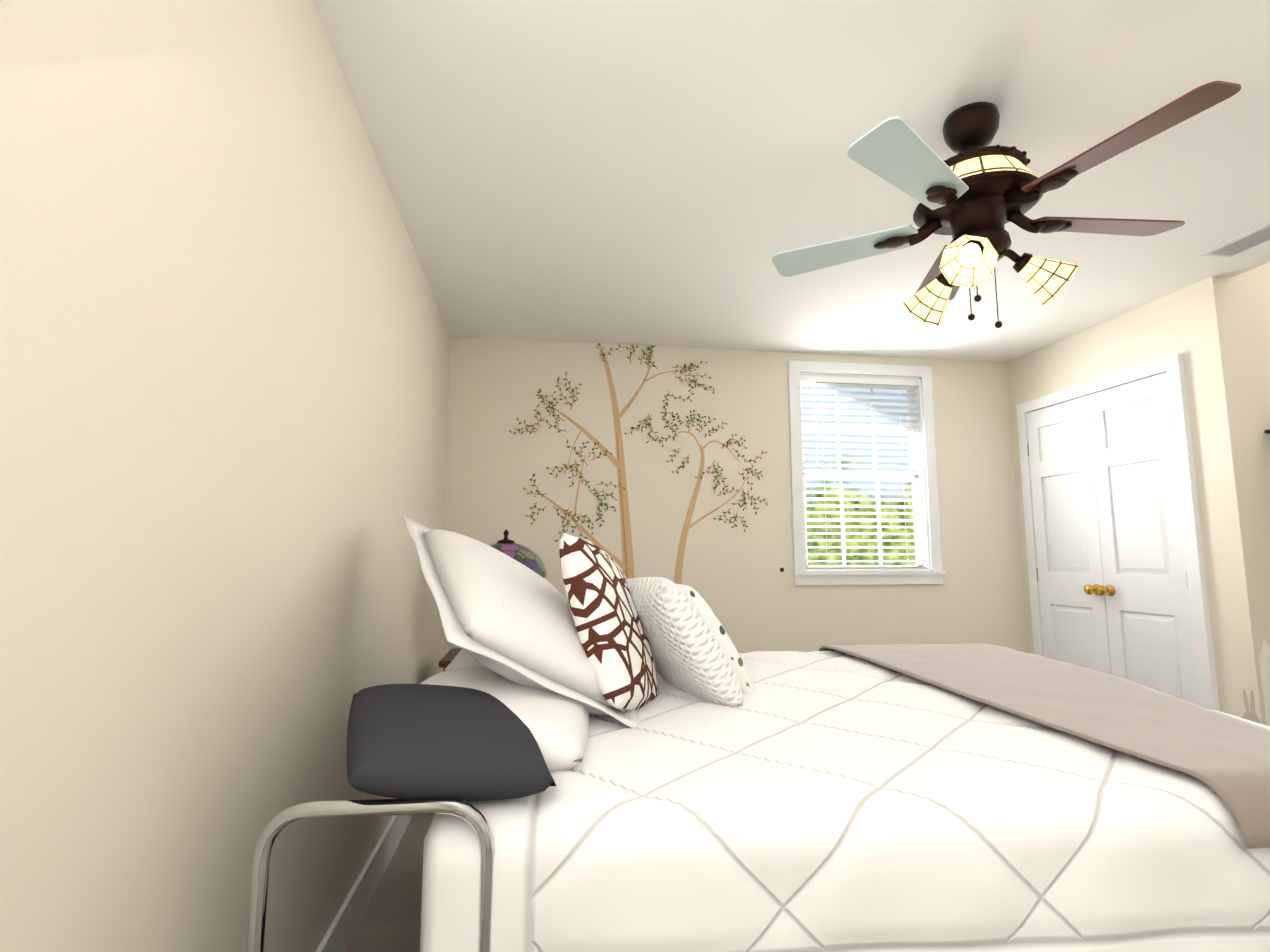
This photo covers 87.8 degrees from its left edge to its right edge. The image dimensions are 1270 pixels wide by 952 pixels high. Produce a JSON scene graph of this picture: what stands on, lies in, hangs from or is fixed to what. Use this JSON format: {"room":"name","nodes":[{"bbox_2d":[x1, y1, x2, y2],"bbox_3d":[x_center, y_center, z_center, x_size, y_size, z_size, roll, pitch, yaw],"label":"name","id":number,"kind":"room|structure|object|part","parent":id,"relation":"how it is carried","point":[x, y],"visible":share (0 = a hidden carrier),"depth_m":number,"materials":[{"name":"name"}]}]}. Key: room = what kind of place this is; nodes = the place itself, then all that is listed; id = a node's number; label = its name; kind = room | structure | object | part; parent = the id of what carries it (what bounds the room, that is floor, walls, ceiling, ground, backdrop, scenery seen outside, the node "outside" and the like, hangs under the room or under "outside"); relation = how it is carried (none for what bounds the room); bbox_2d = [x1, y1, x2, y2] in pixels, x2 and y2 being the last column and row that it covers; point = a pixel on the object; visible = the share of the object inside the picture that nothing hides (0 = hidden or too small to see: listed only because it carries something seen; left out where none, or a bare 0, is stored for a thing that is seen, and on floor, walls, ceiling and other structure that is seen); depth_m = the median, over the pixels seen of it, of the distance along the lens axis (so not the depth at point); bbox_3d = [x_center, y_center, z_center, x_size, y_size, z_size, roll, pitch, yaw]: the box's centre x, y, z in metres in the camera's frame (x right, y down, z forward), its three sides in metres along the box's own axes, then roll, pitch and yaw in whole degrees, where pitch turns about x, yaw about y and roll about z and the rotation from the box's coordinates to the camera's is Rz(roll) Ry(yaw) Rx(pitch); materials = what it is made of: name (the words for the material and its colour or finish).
{"room":"bedroom","nodes":[
{"label":"bedroom","id":0,"kind":"room"},
{"bbox_2d":[0,0,449,951],"bbox_3d":[-0.797,0.084,1.346,0.100,2.420,5.090,1,-7,-8],"label":"wall","id":1,"kind":"structure","parent":0,"point":[224,360],"depth_m":1.06,"materials":[{"name":"beige paint"}]},
{"bbox_2d":[316,815,412,951],"bbox_3d":[-0.741,1.221,1.215,0.014,0.130,4.890,1,-7,-8],"label":"baseboard","id":2,"kind":"structure","parent":1,"relation":"attached to","point":[340,933],"depth_m":2.06,"materials":[{"name":"white"}]},
{"bbox_2d":[346,814,434,951],"bbox_3d":[2.148,1.385,1.608,6.050,0.100,5.090,1,-7,-8],"label":"floor","id":3,"kind":"structure","parent":0,"point":[390,921],"depth_m":2.16,"materials":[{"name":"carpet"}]},
{"bbox_2d":[439,648,461,670],"bbox_3d":[-0.666,1.197,3.198,0.515,0.661,0.420,1,-7,-8],"label":"nightstand","id":4,"kind":"object","parent":3,"relation":"on","point":[445,661],"visible":0.02,"depth_m":3.07,"materials":[{"name":"brown wood"}]},
{"bbox_2d":[489,529,545,577],"bbox_3d":[-0.635,0.562,3.219,0.402,0.605,0.402,1,-7,-8],"label":"table lamp","id":5,"kind":"object","parent":4,"relation":"on","point":[527,557],"visible":0.4,"depth_m":3.15,"materials":[{"name":"multicoloured glass"}]},
{"bbox_2d":[247,516,1269,951],"bbox_3d":[0.583,0.733,1.886,2.606,1.263,2.038,1,-7,-8],"label":"bed","id":6,"kind":"object","parent":3,"relation":"on","point":[607,756],"visible":1,"depth_m":1.20,"materials":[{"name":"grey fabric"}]},
{"bbox_2d":[416,648,1269,951],"bbox_3d":[0.720,0.995,1.875,2.341,0.740,2.043,1,-7,-8],"label":"comforter","id":7,"kind":"object","parent":6,"relation":"on","point":[833,799],"depth_m":1.18,"materials":[{"name":"white fabric"}]},
{"bbox_2d":[811,643,1269,848],"bbox_3d":[1.319,0.884,2.061,0.892,0.517,1.792,1,-7,-8],"label":"throw","id":8,"kind":"object","parent":6,"relation":"on","point":[1211,767],"depth_m":1.63,"materials":[{"name":"brown fabric"}]},
{"bbox_2d":[439,337,1026,672],"bbox_3d":[0.689,0.415,4.057,3.810,2.420,0.100,1,-7,-8],"label":"wall","id":9,"kind":"structure","parent":0,"point":[748,591],"depth_m":4.01,"materials":[{"name":"beige paint"}]},
{"bbox_2d":[509,343,768,583],"bbox_3d":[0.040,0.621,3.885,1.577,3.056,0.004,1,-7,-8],"label":"wall decal","id":10,"kind":"object","parent":9,"relation":"attached to","point":[626,563],"depth_m":3.96,"materials":[{"name":"brown paint"}]},
{"bbox_2d":[788,360,945,584],"bbox_3d":[1.444,-0.021,4.200,0.990,1.400,0.135,1,-7,-8],"label":"window","id":11,"kind":"structure","parent":9,"relation":"in","point":[929,503],"depth_m":4.19,"materials":[{"name":"white wood"}]},
{"bbox_2d":[800,375,927,570],"bbox_3d":[1.444,-0.021,4.193,0.802,1.236,0.066,1,-7,-8],"label":"window blinds","id":12,"kind":"object","parent":11,"relation":"attached to","point":[814,381],"visible":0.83,"depth_m":4.20,"materials":[{"name":"white plastic"}]},
{"bbox_2d":[312,0,1269,361],"bbox_3d":[1.039,-1.135,1.758,3.810,0.100,5.090,1,-7,-8],"label":"ceiling","id":13,"kind":"structure","parent":0,"point":[656,172],"depth_m":2.12,"materials":[{"name":"white paint"}]},
{"bbox_2d":[772,81,1240,327],"bbox_3d":[1.031,-0.738,1.914,1.138,0.649,1.174,1,-7,-8],"label":"ceiling fan","id":14,"kind":"object","parent":13,"relation":"hanging from","point":[975,194],"visible":0.98,"depth_m":1.82,"materials":[{"name":"brown wood"}]},
{"bbox_3d":[0.925,-0.553,2.047,0.140,0.140,0.115,-11,-38,-34],"label":"lamp shade","id":15,"kind":"part","parent":14,"relation":"part of","materials":[{"name":"beige glass"}]},
{"bbox_3d":[0.895,-0.588,1.762,0.140,0.115,0.140,35,-46,7],"label":"lamp shade","id":16,"kind":"part","parent":14,"relation":"part of","materials":[{"name":"beige glass"}]},
{"bbox_3d":[1.159,-0.574,1.879,0.115,0.140,0.140,36,12,9],"label":"lamp shade","id":17,"kind":"part","parent":14,"relation":"part of","materials":[{"name":"beige glass"}]},
{"bbox_2d":[1199,222,1269,257],"bbox_3d":[2.521,-0.967,2.656,0.150,0.016,0.380,1,-7,-8],"label":"ceiling vent","id":18,"kind":"object","parent":13,"relation":"in","point":[1259,235],"visible":1,"depth_m":2.71,"materials":[{"name":"white metal"}]},
{"bbox_2d":[1007,276,1269,724],"bbox_3d":[2.621,0.102,3.675,0.100,2.950,1.470,1,-7,-8],"label":"wall","id":19,"kind":"structure","parent":0,"point":[1195,325],"depth_m":3.05,"materials":[{"name":"beige paint"}]},
{"bbox_2d":[1026,396,1111,674],"bbox_3d":[2.492,0.577,3.833,0.091,2.020,0.478,1,-7,-8],"label":"closet door leaf","id":20,"kind":"structure","parent":19,"relation":"in","point":[1070,575],"depth_m":3.85,"materials":[{"name":"white wood"}]},
{"bbox_3d":[2.510,0.625,3.627,0.071,0.062,0.062,1,-7,-8],"label":"knob","id":21,"kind":"part","parent":20,"relation":"part of","materials":[{"name":"gold metal"}]},
{"bbox_2d":[1027,414,1187,587],"bbox_3d":[2.552,0.546,3.600,0.008,1.630,0.980,1,-7,-8],"label":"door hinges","id":22,"kind":"object","parent":19,"relation":"attached to","point":[1037,568],"visible":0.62,"depth_m":4.07,"materials":[{"name":"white metal"}]},
{"bbox_2d":[1016,354,1219,710],"bbox_3d":[2.558,0.520,3.604,0.030,2.103,1.098,1,-7,-8],"label":"door frame","id":23,"kind":"structure","parent":19,"relation":"attached to","point":[1172,367],"depth_m":3.17,"materials":[{"name":"white wood"}]},
{"bbox_2d":[1088,373,1199,704],"bbox_3d":[2.560,0.519,3.360,0.091,2.020,0.478,1,-7,-8],"label":"closet door leaf","id":24,"kind":"structure","parent":19,"relation":"in","point":[1143,590],"depth_m":3.37,"materials":[{"name":"white wood"}]},
{"bbox_3d":[2.522,0.615,3.545,0.071,0.062,0.062,1,-7,-8],"label":"knob","id":25,"kind":"part","parent":24,"relation":"part of","materials":[{"name":"gold metal"}]},
{"bbox_2d":[1231,262,1269,614],"bbox_3d":[3.876,0.039,3.165,2.240,2.950,0.100,1,-7,-8],"label":"wall","id":26,"kind":"structure","parent":0,"point":[1251,292],"depth_m":3.03,"materials":[{"name":"beige paint"}]},
{"bbox_2d":[1259,639,1269,725],"bbox_3d":[3.768,1.044,2.974,2.186,0.650,0.001,1,-7,-8],"label":"decal","id":27,"kind":"object","parent":26,"relation":"attached to","point":[1264,658],"visible":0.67,"depth_m":2.85,"materials":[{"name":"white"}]},
{"bbox_3d":[3.048,-0.263,0.692,0.100,2.950,2.640,1,-7,-8],"label":"wall","id":28,"kind":"structure","parent":0,"visible":0},
{"bbox_2d":[1242,689,1260,723],"bbox_3d":[2.755,1.084,2.235,0.001,0.464,1.322,1,-7,-8],"label":"wall decal","id":29,"kind":"object","parent":28,"relation":"attached to","point":[1250,716],"visible":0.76,"depth_m":2.86,"materials":[{"name":"brown"}]},
{"label":"outside","id":30,"kind":"structure","parent":0,"visible":0},
{"bbox_2d":[801,386,915,565],"bbox_3d":[2.056,-0.032,6.912,8.000,6.000,0.001,1,-7,-8],"label":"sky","id":31,"kind":"structure","parent":30,"point":[855,543],"depth_m":6.93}
]}

